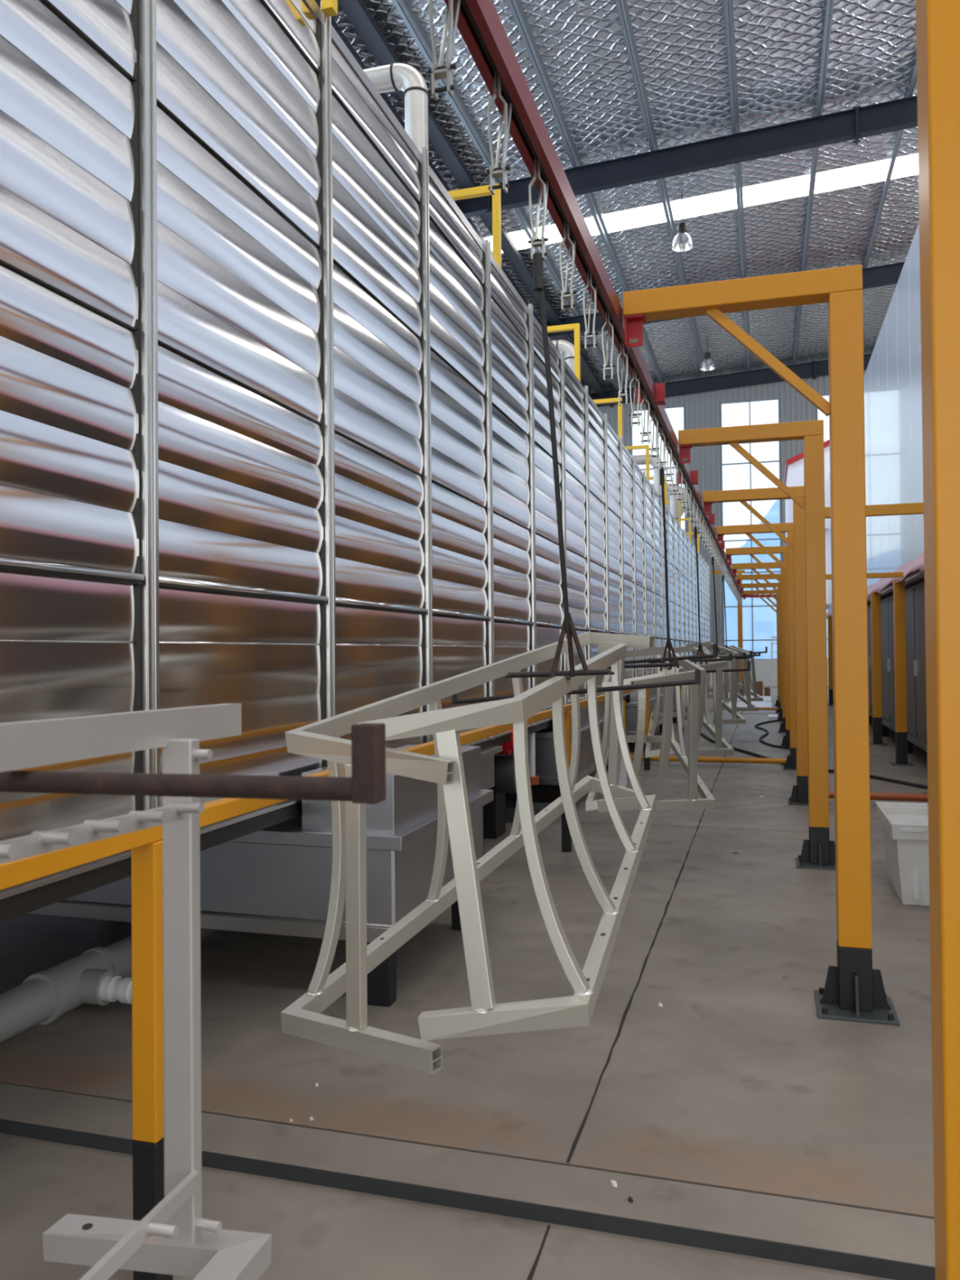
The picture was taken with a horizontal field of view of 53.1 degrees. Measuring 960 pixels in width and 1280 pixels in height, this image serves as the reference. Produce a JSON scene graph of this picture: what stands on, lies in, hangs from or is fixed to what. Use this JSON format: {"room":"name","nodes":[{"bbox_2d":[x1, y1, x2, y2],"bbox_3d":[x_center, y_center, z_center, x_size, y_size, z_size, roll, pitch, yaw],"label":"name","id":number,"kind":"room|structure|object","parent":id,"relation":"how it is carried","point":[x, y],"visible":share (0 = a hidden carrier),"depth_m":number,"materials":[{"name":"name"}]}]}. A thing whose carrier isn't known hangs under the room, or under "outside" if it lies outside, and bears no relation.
{"room":"factory floor","nodes":[
{"label":"factory floor","id":0,"kind":"room"},
{"bbox_2d":[0,686,935,1279],"bbox_3d":[6.550,1.759,13.162,25.000,0.300,55.000,-1,-1,17],"label":"floor","id":1,"kind":"structure","parent":0,"point":[749,1134],"depth_m":3.27,"materials":[{"name":"concrete"}]},
{"bbox_2d":[0,928,220,1043],"bbox_3d":[-1.354,1.475,4.823,0.544,0.208,9.500,-1,-1,17],"label":"drain pipe","id":2,"kind":"object","parent":1,"relation":"on","point":[100,975],"visible":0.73,"depth_m":3.98,"materials":[{"name":"grey plastic"}]},
{"bbox_2d":[80,968,116,1005],"bbox_3d":[-1.657,1.468,4.079,0.180,0.140,0.140,-1,-1,17],"label":"socket","id":3,"kind":"object","parent":2,"relation":"attached to","point":[92,980],"depth_m":4.01,"materials":[{"name":"grey plastic"}]},
{"bbox_2d":[25,744,493,1007],"bbox_3d":[-1.533,1.087,5.063,2.945,0.985,1.400,-1,-1,17],"label":"tank","id":4,"kind":"object","parent":1,"relation":"on","point":[276,879],"visible":0.41,"depth_m":4.19,"materials":[{"name":"silver metal"}]},
{"bbox_2d":[0,684,699,1279],"bbox_3d":[2.181,1.115,12.382,0.068,1.140,29.000,-1,-1,17],"label":"support frame","id":5,"kind":"object","parent":1,"relation":"on","point":[145,845],"visible":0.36,"depth_m":2.33,"materials":[{"name":"yellow paint"}]},
{"bbox_2d":[480,745,502,855],"bbox_3d":[-0.491,1.188,6.447,0.850,0.800,1.800,-1,-1,17],"label":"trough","id":6,"kind":"object","parent":1,"relation":"on","point":[487,777],"visible":0.15,"depth_m":6.97,"materials":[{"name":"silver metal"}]},
{"bbox_2d":[0,0,710,922],"bbox_3d":[1.415,-0.980,17.686,3.445,3.810,37.576,-1,-1,17],"label":"corrugated metal wall","id":7,"kind":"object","parent":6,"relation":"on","point":[275,434],"visible":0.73,"depth_m":3.92,"materials":[{"name":"silver metal"}]},
{"bbox_2d":[320,0,337,17],"bbox_3d":[-1.303,-3.152,4.719,1.290,0.390,0.060,-1,-1,17],"label":"frame","id":8,"kind":"object","parent":7,"relation":"on","point":[329,7],"visible":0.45,"depth_m":4.52,"materials":[{"name":"orange paint"}]},
{"bbox_2d":[363,62,428,152],"bbox_3d":[-1.166,-3.592,7.229,1.653,1.272,0.184,-1,-1,17],"label":"exhaust pipe","id":9,"kind":"object","parent":7,"relation":"on","point":[393,76],"visible":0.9,"depth_m":6.97,"materials":[{"name":"metal"}]},
{"bbox_2d":[447,183,501,267],"bbox_3d":[-0.450,-3.351,8.119,1.290,0.800,0.060,-1,-1,17],"label":"frame","id":10,"kind":"object","parent":7,"relation":"on","point":[479,191],"visible":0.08,"depth_m":7.92,"materials":[{"name":"orange paint"}]},
{"bbox_2d":[551,339,574,373],"bbox_3d":[0.837,-3.354,12.202,0.868,0.887,0.194,-1,-1,17],"label":"exhaust pipe","id":11,"kind":"object","parent":7,"relation":"on","point":[568,348],"visible":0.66,"depth_m":12.04,"materials":[{"name":"metal"}]},
{"bbox_2d":[546,323,580,382],"bbox_3d":[0.558,-3.317,11.502,1.290,0.800,0.060,-1,-1,17],"label":"frame","id":12,"kind":"object","parent":7,"relation":"on","point":[575,326],"visible":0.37,"depth_m":11.30,"materials":[{"name":"orange paint"}]},
{"bbox_2d":[592,397,622,442],"bbox_3d":[1.548,-3.283,14.828,1.290,0.800,0.060,-1,-1,17],"label":"frame","id":13,"kind":"object","parent":7,"relation":"on","point":[614,399],"visible":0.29,"depth_m":14.63,"materials":[{"name":"orange paint"}]},
{"bbox_2d":[625,444,649,481],"bbox_3d":[2.556,-3.249,18.210,1.290,0.800,0.060,-1,-1,17],"label":"frame","id":14,"kind":"object","parent":7,"relation":"on","point":[641,446],"visible":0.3,"depth_m":18.02,"materials":[{"name":"orange paint"}]},
{"bbox_2d":[631,453,663,496],"bbox_3d":[3.252,-3.268,19.099,0.798,0.848,0.216,-1,-1,17],"label":"exhaust pipe","id":15,"kind":"object","parent":7,"relation":"on","point":[639,459],"visible":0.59,"depth_m":18.96,"materials":[{"name":"metal"}]},
{"bbox_2d":[650,482,679,519],"bbox_3d":[4.222,-3.235,22.357,0.798,0.848,0.216,-1,-1,17],"label":"exhaust pipe","id":16,"kind":"object","parent":7,"relation":"on","point":[674,508],"visible":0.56,"depth_m":22.19,"materials":[{"name":"metal"}]},
{"bbox_2d":[659,484,689,522],"bbox_3d":[5.113,-3.494,26.269,1.240,1.450,1.240,-1,-1,17],"label":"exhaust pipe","id":17,"kind":"object","parent":7,"relation":"on","point":[682,510],"visible":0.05,"depth_m":25.80,"materials":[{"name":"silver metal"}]},
{"bbox_2d":[483,729,516,839],"bbox_3d":[-0.097,1.139,7.932,0.860,0.930,0.330,-1,-1,17],"label":"motor","id":18,"kind":"object","parent":1,"relation":"on","point":[494,812],"visible":0.15,"depth_m":7.74,"materials":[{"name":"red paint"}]},
{"bbox_2d":[505,732,550,822],"bbox_3d":[0.395,1.150,8.636,0.400,0.915,0.400,-1,-1,17],"label":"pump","id":19,"kind":"object","parent":1,"relation":"on","point":[510,806],"visible":0.38,"depth_m":8.49,"materials":[{"name":"grey metal"}]},
{"bbox_2d":[526,1224,551,1279],"bbox_3d":[-1.043,1.534,-1.505,0.037,0.001,8.550,-1,-1,17],"label":"joint","id":20,"kind":"object","parent":1,"relation":"on","point":[535,1264],"depth_m":2.45,"materials":[{"name":"grey"}]},
{"bbox_2d":[493,700,608,797],"bbox_3d":[0.010,1.163,10.681,2.695,0.950,2.790,-1,-1,17],"label":"tank","id":21,"kind":"object","parent":1,"relation":"on","point":[545,762],"visible":0.11,"depth_m":9.18,"materials":[{"name":"silver metal"}]},
{"bbox_2d":[618,700,627,786],"bbox_3d":[1.436,1.112,9.682,0.080,1.000,0.080,-1,-1,17],"label":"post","id":22,"kind":"object","parent":1,"relation":"on","point":[623,780],"visible":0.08,"depth_m":9.64,"materials":[{"name":"white metal"}]},
{"bbox_2d":[625,687,663,752],"bbox_3d":[1.679,1.220,16.287,2.695,0.950,3.890,-1,-1,17],"label":"tank","id":23,"kind":"object","parent":1,"relation":"on","point":[631,704],"visible":0.06,"depth_m":14.16,"materials":[{"name":"silver metal"}]},
{"bbox_2d":[566,688,751,1163],"bbox_3d":[5.713,1.718,21.127,0.024,0.001,38.210,-1,-1,17],"label":"joint","id":24,"kind":"object","parent":1,"relation":"on","point":[579,1133],"depth_m":3.97,"materials":[{"name":"grey"}]},
{"bbox_2d":[711,569,745,693],"bbox_3d":[7.646,-0.164,29.550,1.000,3.950,0.140,-1,-1,17],"label":"post","id":25,"kind":"object","parent":1,"relation":"on","point":[738,571],"visible":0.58,"depth_m":29.39,"materials":[{"name":"metal"}]},
{"bbox_2d":[700,732,785,764],"bbox_3d":[3.913,1.637,15.156,0.296,0.049,5.857,-1,-1,0],"label":"hose","id":26,"kind":"object","parent":1,"relation":"on","point":[701,734],"visible":0.38,"depth_m":14.00,"materials":[{"name":"black rubber"}]},
{"bbox_2d":[728,701,772,707],"bbox_3d":[7.241,1.741,25.790,1.120,0.050,2.800,-1,-1,17],"label":"board","id":27,"kind":"object","parent":1,"relation":"on","point":[740,704],"visible":0.52,"depth_m":25.66,"materials":[{"name":"white"}]},
{"bbox_2d":[678,419,835,870],"bbox_3d":[1.978,0.025,6.819,1.080,3.090,0.300,-1,-1,17],"label":"support frame","id":28,"kind":"object","parent":1,"relation":"on","point":[818,852],"visible":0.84,"depth_m":6.66,"materials":[{"name":"yellow paint"}]},
{"bbox_2d":[444,0,776,597],"bbox_3d":[3.881,-1.385,11.920,2.127,0.115,31.035,-1,-1,17],"label":"track","id":29,"kind":"object","parent":28,"relation":"attached to","point":[479,24],"visible":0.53,"depth_m":3.01,"materials":[{"name":"red metal"}]},
{"bbox_2d":[427,0,460,100],"bbox_3d":[-0.067,-1.296,2.064,0.060,0.306,0.116,-1,-1,17],"label":"hanger","id":30,"kind":"object","parent":29,"relation":"hanging from","point":[440,71],"visible":1,"depth_m":2.02,"materials":[{"name":"silver metal"}]},
{"bbox_2d":[486,71,511,195],"bbox_3d":[0.059,-1.291,2.489,0.060,0.306,0.116,-1,-1,17],"label":"hanger","id":31,"kind":"object","parent":29,"relation":"hanging from","point":[495,171],"visible":0.98,"depth_m":2.44,"materials":[{"name":"silver metal"}]},
{"bbox_2d":[528,156,548,262],"bbox_3d":[0.186,-1.287,2.914,0.060,0.306,0.116,-1,-1,17],"label":"hanger","id":32,"kind":"object","parent":29,"relation":"hanging from","point":[535,242],"visible":0.99,"depth_m":2.87,"materials":[{"name":"silver metal"}]},
{"bbox_2d":[452,252,700,704],"bbox_3d":[0.210,-0.437,3.490,1.060,1.410,1.261,-1,-1,17],"label":"carrier","id":33,"kind":"object","parent":32,"relation":"hanging from","point":[568,627],"visible":0.93,"depth_m":3.02,"materials":[{"name":"grey metal"}]},
{"bbox_2d":[280,631,653,1074],"bbox_3d":[0.236,0.529,3.714,0.585,1.170,2.663,-1,-1,26],"label":"railing frame","id":34,"kind":"object","parent":33,"relation":"hanging from","point":[321,740],"visible":0.75,"depth_m":2.84,"materials":[{"name":"metal"}]},
{"bbox_2d":[357,640,656,1041],"bbox_3d":[0.304,0.502,3.585,0.637,1.020,2.523,-1,-1,17],"label":"railing frame","id":35,"kind":"object","parent":33,"relation":"hanging from","point":[484,1017],"visible":1,"depth_m":2.47,"materials":[{"name":"metal"}]},
{"bbox_2d":[558,220,576,311],"bbox_3d":[0.312,-1.283,3.338,0.060,0.306,0.116,-1,-1,17],"label":"hanger","id":36,"kind":"object","parent":29,"relation":"hanging from","point":[564,295],"visible":0.98,"depth_m":3.29,"materials":[{"name":"silver metal"}]},
{"bbox_2d":[582,269,598,350],"bbox_3d":[0.439,-1.278,3.763,0.060,0.306,0.116,-1,-1,17],"label":"hanger","id":37,"kind":"object","parent":29,"relation":"hanging from","point":[587,335],"visible":0.99,"depth_m":3.71,"materials":[{"name":"silver metal"}]},
{"bbox_2d":[601,308,615,380],"bbox_3d":[0.565,-1.274,4.187,0.060,0.306,0.116,-1,-1,17],"label":"hanger","id":38,"kind":"object","parent":29,"relation":"hanging from","point":[606,367],"visible":1,"depth_m":4.14,"materials":[{"name":"silver metal"}]},
{"bbox_2d":[616,340,629,405],"bbox_3d":[0.692,-1.270,4.612,0.060,0.306,0.116,-1,-1,17],"label":"hanger","id":39,"kind":"object","parent":29,"relation":"hanging from","point":[620,393],"visible":0.98,"depth_m":4.56,"materials":[{"name":"silver metal"}]},
{"bbox_2d":[629,366,640,426],"bbox_3d":[0.818,-1.266,5.036,0.060,0.306,0.116,-1,-1,17],"label":"hanger","id":40,"kind":"object","parent":29,"relation":"hanging from","point":[633,415],"visible":0.99,"depth_m":4.99,"materials":[{"name":"silver metal"}]},
{"bbox_2d":[640,388,650,444],"bbox_3d":[0.944,-1.261,5.461,0.060,0.306,0.116,-1,-1,17],"label":"hanger","id":41,"kind":"object","parent":29,"relation":"hanging from","point":[643,433],"visible":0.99,"depth_m":5.41,"materials":[{"name":"silver metal"}]},
{"bbox_2d":[648,407,659,458],"bbox_3d":[1.071,-1.257,5.885,0.060,0.306,0.116,-1,-1,17],"label":"hanger","id":42,"kind":"object","parent":29,"relation":"hanging from","point":[651,448],"visible":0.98,"depth_m":5.84,"materials":[{"name":"silver metal"}]},
{"bbox_2d":[605,468,717,671],"bbox_3d":[1.104,-0.456,6.266,0.776,1.317,1.456,-1,-1,17],"label":"carrier","id":43,"kind":"object","parent":29,"relation":"hanging from","point":[668,645],"visible":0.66,"depth_m":6.21,"materials":[{"name":"grey metal"}]},
{"bbox_2d":[585,646,664,811],"bbox_3d":[1.160,0.596,7.396,0.518,1.098,2.530,-1,-1,11],"label":"railing frame","id":44,"kind":"object","parent":43,"relation":"hanging from","point":[591,804],"visible":0.42,"depth_m":6.38,"materials":[{"name":"metal"}]},
{"bbox_2d":[631,648,715,810],"bbox_3d":[1.399,0.579,7.322,0.532,1.044,2.782,-1,-1,8],"label":"railing frame","id":45,"kind":"object","parent":43,"relation":"hanging from","point":[695,783],"visible":0.77,"depth_m":6.15,"materials":[{"name":"metal"}]},
{"bbox_2d":[657,424,666,471],"bbox_3d":[1.197,-1.252,6.310,0.060,0.306,0.116,-1,-1,17],"label":"hanger","id":46,"kind":"object","parent":29,"relation":"hanging from","point":[660,462],"visible":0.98,"depth_m":6.26,"materials":[{"name":"silver metal"}]},
{"bbox_2d":[664,438,672,483],"bbox_3d":[1.324,-1.248,6.734,0.060,0.306,0.116,-1,-1,17],"label":"hanger","id":47,"kind":"object","parent":29,"relation":"hanging from","point":[666,473],"visible":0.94,"depth_m":6.68,"materials":[{"name":"silver metal"}]},
{"bbox_2d":[648,526,751,672],"bbox_3d":[2.119,-0.372,9.182,0.858,1.429,1.429,-1,-1,17],"label":"carrier","id":48,"kind":"object","parent":29,"relation":"hanging from","point":[700,648],"visible":0.81,"depth_m":9.13,"materials":[{"name":"grey metal"}]},
{"bbox_2d":[644,645,697,757],"bbox_3d":[2.063,0.606,10.362,0.518,1.098,2.530,-1,-1,11],"label":"railing frame","id":49,"kind":"object","parent":48,"relation":"hanging from","point":[655,713],"visible":0.46,"depth_m":9.42,"materials":[{"name":"metal"}]},
{"bbox_2d":[711,556,751,659],"bbox_3d":[2.955,-0.385,12.219,0.928,1.339,1.531,-1,-1,17],"label":"carrier","id":50,"kind":"object","parent":29,"relation":"hanging from","point":[744,656],"visible":0.56,"depth_m":12.22,"materials":[{"name":"grey metal"}]},
{"bbox_2d":[680,641,711,725],"bbox_3d":[2.986,0.566,13.322,0.498,1.098,2.529,-1,-1,11],"label":"railing frame","id":51,"kind":"object","parent":50,"relation":"hanging from","point":[707,643],"visible":0.09,"depth_m":13.79,"materials":[{"name":"metal"}]},
{"bbox_2d":[702,643,746,724],"bbox_3d":[3.225,0.548,13.248,0.552,1.044,2.779,-1,-1,8],"label":"railing frame","id":52,"kind":"object","parent":50,"relation":"hanging from","point":[737,718],"visible":0.47,"depth_m":12.09,"materials":[{"name":"metal"}]},
{"bbox_3d":[-0.320,-1.304,1.215,0.060,0.305,0.116,-1,-1,17],"label":"hanger","id":53,"kind":"object","parent":29,"relation":"hanging from","visible":0},
{"bbox_2d":[0,723,386,804],"bbox_3d":[-0.889,-0.485,0.357,1.030,1.374,2.002,-1,-1,17],"label":"bar","id":54,"kind":"object","parent":53,"relation":"hanging from","point":[366,784],"visible":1,"depth_m":1.18,"materials":[{"name":"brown metal"}]},
{"bbox_2d":[0,703,271,1279],"bbox_3d":[-0.802,0.567,0.712,0.403,0.960,2.363,-1,-1,16],"label":"railing frame","id":55,"kind":"object","parent":54,"relation":"hanging from","point":[173,1238],"visible":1,"depth_m":1.58,"materials":[{"name":"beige metal"}]},
{"bbox_3d":[3.852,-1.162,15.226,0.060,0.305,0.116,-1,-1,17],"label":"hanger","id":56,"kind":"object","parent":29,"relation":"hanging from","visible":0},
{"bbox_2d":[697,574,767,656],"bbox_3d":[3.936,-0.357,15.161,1.128,1.337,1.531,-1,-1,17],"label":"carrier","id":57,"kind":"object","parent":56,"relation":"hanging from","point":[766,651],"visible":0.53,"depth_m":15.19,"materials":[{"name":"grey metal"}]},
{"bbox_2d":[703,644,727,713],"bbox_3d":[3.986,0.625,16.258,0.478,1.098,2.527,-1,-1,11],"label":"railing frame","id":58,"kind":"object","parent":57,"relation":"hanging from","point":[725,682],"visible":0.12,"depth_m":15.23,"materials":[{"name":"metal"}]},
{"bbox_2d":[726,645,758,711],"bbox_3d":[4.225,0.607,16.184,0.572,1.044,2.776,-1,-1,8],"label":"railing frame","id":59,"kind":"object","parent":57,"relation":"hanging from","point":[750,706],"visible":0.44,"depth_m":15.02,"materials":[{"name":"metal"}]},
{"bbox_2d":[734,646,763,701],"bbox_3d":[5.158,0.636,19.141,0.591,1.044,2.773,-1,-1,8],"label":"railing frame","id":60,"kind":"object","parent":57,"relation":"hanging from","point":[757,697],"visible":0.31,"depth_m":17.98,"materials":[{"name":"metal"}]},
{"bbox_2d":[725,546,790,748],"bbox_3d":[4.376,0.106,14.869,1.080,3.090,0.300,-1,-1,17],"label":"portal","id":61,"kind":"object","parent":1,"relation":"on","point":[751,551],"visible":0.53,"depth_m":14.73,"materials":[{"name":"yellow paint"}]},
{"bbox_2d":[731,561,786,733],"bbox_3d":[5.175,0.134,17.553,1.080,3.090,0.300,-1,-1,17],"label":"portal","id":62,"kind":"object","parent":1,"relation":"on","point":[753,566],"visible":0.57,"depth_m":17.42,"materials":[{"name":"yellow paint"}]},
{"bbox_2d":[736,573,782,721],"bbox_3d":[5.974,0.161,20.236,1.080,3.090,0.300,-1,-1,17],"label":"portal","id":63,"kind":"object","parent":1,"relation":"on","point":[768,576],"visible":0.41,"depth_m":20.11,"materials":[{"name":"yellow paint"}]},
{"bbox_2d":[739,582,780,713],"bbox_3d":[6.773,0.188,22.920,1.080,3.090,0.300,-1,-1,17],"label":"portal","id":64,"kind":"object","parent":1,"relation":"on","point":[756,585],"visible":0.43,"depth_m":22.81,"materials":[{"name":"yellow paint"}]},
{"bbox_2d":[742,589,778,706],"bbox_3d":[7.572,0.215,25.603,1.080,3.090,0.300,-1,-1,17],"label":"portal","id":65,"kind":"object","parent":1,"relation":"on","point":[757,593],"visible":0.46,"depth_m":25.50,"materials":[{"name":"yellow paint"}]},
{"bbox_2d":[622,264,899,1026],"bbox_3d":[1.179,-0.003,4.136,1.080,3.090,0.300,-1,-1,17],"label":"support frame","id":66,"kind":"object","parent":1,"relation":"on","point":[854,991],"visible":1,"depth_m":3.98,"materials":[{"name":"yellow paint"}]},
{"bbox_2d":[754,719,789,749],"bbox_3d":[5.245,1.656,17.410,0.554,0.036,6.018,-1,-1,17],"label":"hose","id":67,"kind":"object","parent":1,"relation":"on","point":[772,721],"visible":0.98,"depth_m":16.42,"materials":[{"name":"black rubber"}]},
{"bbox_2d":[716,522,903,770],"bbox_3d":[4.113,0.072,12.026,2.200,3.090,0.300,-1,-1,17],"label":"portal","id":68,"kind":"object","parent":1,"relation":"on","point":[791,761],"visible":0.65,"depth_m":12.03,"materials":[{"name":"yellow paint"}]},
{"bbox_2d":[630,755,786,764],"bbox_3d":[2.152,1.554,12.647,3.670,0.068,0.070,-1,-1,17],"label":"pipe","id":69,"kind":"object","parent":68,"relation":"attached to","point":[672,758],"visible":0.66,"depth_m":12.30,"materials":[{"name":"orange metal"}]},
{"bbox_2d":[702,485,923,805],"bbox_3d":[3.374,0.044,9.325,2.325,3.090,0.300,-1,-1,17],"label":"portal","id":70,"kind":"object","parent":1,"relation":"on","point":[799,797],"visible":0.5,"depth_m":9.35,"materials":[{"name":"yellow paint"}]},
{"bbox_2d":[828,791,928,801],"bbox_3d":[3.797,1.494,9.184,1.200,0.068,0.070,-1,-1,17],"label":"pipe","id":71,"kind":"object","parent":70,"relation":"attached to","point":[873,796],"visible":0.32,"depth_m":9.11,"materials":[{"name":"orange metal"}]},
{"bbox_2d":[827,615,833,705],"bbox_3d":[9.443,0.546,25.877,0.260,2.400,0.260,-1,-1,17],"label":"post","id":72,"kind":"object","parent":1,"relation":"on","point":[829,618],"visible":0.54,"depth_m":25.83,"materials":[{"name":"orange metal"}]},
{"bbox_2d":[783,439,916,608],"bbox_3d":[11.980,-2.695,31.494,3.740,8.980,5.050,-1,-1,17],"label":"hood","id":73,"kind":"object","parent":1,"relation":"on","point":[794,466],"visible":0.06,"depth_m":29.70,"materials":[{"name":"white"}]},
{"bbox_2d":[869,591,887,745],"bbox_3d":[6.246,0.438,15.144,0.260,2.400,0.260,-1,-1,17],"label":"post","id":74,"kind":"object","parent":1,"relation":"on","point":[875,597],"visible":0.91,"depth_m":15.09,"materials":[{"name":"metal"}]},
{"bbox_2d":[828,768,928,789],"bbox_3d":[4.533,1.580,10.983,0.230,0.040,2.206,0,-1,-24],"label":"hose","id":75,"kind":"object","parent":1,"relation":"on","point":[914,784],"visible":0.31,"depth_m":10.70,"materials":[{"name":"black rubber"}]},
{"bbox_2d":[866,581,927,753],"bbox_3d":[8.008,0.468,15.662,2.800,2.320,27.400,-1,-1,17],"label":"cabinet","id":76,"kind":"object","parent":1,"relation":"on","point":[915,628],"visible":0.38,"depth_m":12.92,"materials":[{"name":"grey metal"}]},
{"bbox_2d":[826,222,924,618],"bbox_3d":[7.683,-2.757,15.061,2.998,4.140,28.000,-1,-1,17],"label":"wall panel","id":77,"kind":"object","parent":76,"relation":"on","point":[892,377],"visible":0.29,"depth_m":13.29,"materials":[{"name":"white"}]},
{"bbox_2d":[889,578,914,765],"bbox_3d":[5.447,0.410,12.460,0.260,2.400,0.260,-1,-1,17],"label":"post","id":78,"kind":"object","parent":1,"relation":"on","point":[899,588],"visible":0.94,"depth_m":12.40,"materials":[{"name":"metal"}]},
{"bbox_2d":[875,801,929,906],"bbox_3d":[2.842,1.307,5.879,0.699,0.485,0.852,-1,-1,17],"label":"plastic bin","id":79,"kind":"object","parent":1,"relation":"on","point":[904,825],"visible":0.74,"depth_m":5.60,"materials":[{"name":"white plastic"}]},
{"bbox_2d":[915,0,959,1279],"bbox_3d":[0.466,-0.004,1.740,1.080,3.135,0.300,-1,-1,17],"label":"steel post","id":80,"kind":"object","parent":1,"relation":"on","point":[937,21],"visible":1,"depth_m":1.59,"materials":[{"name":"orange metal"}]},
{"bbox_2d":[332,0,919,391],"bbox_3d":[6.424,-11.736,13.336,25.000,1.475,55.000,-1,-1,17],"label":"ceiling","id":81,"kind":"structure","parent":0,"point":[681,44],"depth_m":20.96,"materials":[{"name":"silver metal"}]},
{"bbox_2d":[506,0,664,382],"bbox_3d":[0.031,-11.141,14.869,0.154,0.200,54.100,-1,-1,17],"label":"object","id":82,"kind":"structure","parent":81,"relation":"attached to","point":[516,7],"depth_m":20.74,"materials":[{"name":"silver metal"}]},
{"bbox_2d":[615,0,706,377],"bbox_3d":[1.726,-11.260,14.365,0.154,0.200,54.100,-1,-1,17],"label":"purlin","id":83,"kind":"structure","parent":81,"relation":"attached to","point":[622,5],"depth_m":20.66,"materials":[{"name":"silver metal"}]},
{"bbox_2d":[671,192,693,251],"bbox_3d":[5.099,-10.645,24.259,0.540,1.480,0.540,-1,-1,17],"label":"lamp","id":84,"kind":"object","parent":81,"relation":"hanging from","point":[682,241],"visible":1,"depth_m":24.17,"materials":[{"name":"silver metal"}]},
{"bbox_2d":[456,94,917,217],"bbox_3d":[8.570,-11.134,20.517,24.800,1.924,0.280,-1,-1,17],"label":"rafter","id":85,"kind":"object","parent":81,"relation":"attached to","point":[856,122],"visible":0.74,"depth_m":21.43,"materials":[{"name":"black paint"}]},
{"bbox_2d":[484,153,918,253],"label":"skylight","id":86,"kind":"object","parent":81,"relation":"attached to","point":[907,165],"depth_m":24.78,"materials":[{"name":"white plastic"}]},
{"bbox_2d":[700,337,715,370],"bbox_3d":[8.416,-10.780,35.585,0.540,1.480,0.540,-1,-1,17],"label":"lamp","id":87,"kind":"object","parent":81,"relation":"hanging from","point":[707,364],"visible":0.98,"depth_m":35.48,"materials":[{"name":"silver metal"}]},
{"bbox_2d":[546,262,904,339],"bbox_3d":[11.281,-11.041,29.621,24.800,1.924,0.280,-1,-1,17],"label":"rafter","id":88,"kind":"object","parent":81,"relation":"attached to","point":[886,274],"visible":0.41,"depth_m":29.46,"materials":[{"name":"black paint"}]},
{"bbox_2d":[591,353,871,407],"bbox_3d":[13.964,-10.950,38.630,24.800,1.924,0.280,-1,-1,17],"label":"rafter","id":89,"kind":"object","parent":81,"relation":"attached to","point":[814,369],"visible":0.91,"depth_m":39.66,"materials":[{"name":"black paint"}]},
{"bbox_2d":[863,59,916,268],"bbox_3d":[6.870,-11.623,12.837,0.154,0.200,54.100,-1,-1,17],"label":"purlin","id":90,"kind":"structure","parent":81,"relation":"attached to","point":[913,79],"depth_m":23.77,"materials":[{"name":"silver metal"}]},
{"bbox_3d":[5.858,-11.226,11.412,24.800,1.924,0.280,-1,-1,17],"label":"rafter","id":91,"kind":"object","parent":81,"relation":"attached to","visible":0},
{"bbox_2d":[315,0,591,398],"bbox_3d":[-3.034,-10.519,15.775,0.450,0.500,54.100,-1,-1,17],"label":"beam","id":92,"kind":"structure","parent":91,"relation":"attached to","point":[334,24],"depth_m":19.88,"materials":[{"name":"metal"}]},
{"bbox_2d":[337,0,606,396],"bbox_3d":[-2.374,-10.768,15.581,0.330,0.140,54.100,-1,-1,17],"label":"tie beam","id":93,"kind":"structure","parent":91,"relation":"attached to","point":[356,11],"depth_m":21.14,"materials":[{"name":"metal"}]},
{"bbox_2d":[391,0,621,389],"bbox_3d":[-1.722,-11.017,15.389,0.154,0.200,54.100,-1,-1,17],"label":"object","id":94,"kind":"structure","parent":91,"relation":"on","point":[404,8],"depth_m":20.48,"materials":[{"name":"silver metal"}]},
{"bbox_2d":[723,0,751,371],"bbox_3d":[3.450,-11.382,13.853,0.154,0.200,54.100,-1,-1,17],"label":"purlin","id":95,"kind":"structure","parent":91,"relation":"on","point":[728,4],"depth_m":20.83,"materials":[{"name":"silver metal"}]},
{"bbox_2d":[792,0,834,364],"bbox_3d":[5.127,-11.500,13.355,0.154,0.200,54.100,-1,-1,17],"label":"purlin","id":96,"kind":"structure","parent":91,"relation":"on","point":[829,3],"depth_m":22.41,"materials":[{"name":"silver metal"}]},
{"bbox_2d":[672,646,733,755],"bbox_3d":[2.303,0.589,10.288,0.532,1.044,2.782,-1,-1,8],"label":"railing frame","id":97,"kind":"object","parent":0,"point":[720,742],"visible":0.7,"depth_m":9.12,"materials":[{"name":"metal"}]},
{"bbox_2d":[589,351,923,686],"bbox_3d":[14.141,-5.079,38.966,25.000,13.900,0.180,-1,-1,17],"label":"wall","id":98,"kind":"structure","parent":0,"point":[702,410],"depth_m":40.18,"materials":[{"name":"grey metal"}]},
{"bbox_2d":[631,405,686,533],"bbox_3d":[7.614,-4.503,40.883,2.270,10.770,0.080,-1,-1,17],"label":"window","id":99,"kind":"structure","parent":98,"relation":"in","point":[683,406],"depth_m":40.77,"materials":[{"name":"silver metal"}]},
{"bbox_2d":[720,397,781,659],"bbox_3d":[11.232,-4.551,39.806,2.360,10.770,0.080,-1,-1,17],"label":"window","id":100,"kind":"structure","parent":98,"relation":"in","point":[777,398],"depth_m":39.77,"materials":[{"name":"white glass"}]},
{"label":"outside","id":101,"kind":"structure","parent":0,"visible":0},
{"bbox_2d":[723,499,827,658],"bbox_3d":[42.767,-8.163,122.995,132.000,25.705,20.000,-1,-1,17],"label":"sky","id":102,"kind":"structure","parent":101,"point":[764,617],"depth_m":121.08,"materials":[{"name":"blue"}]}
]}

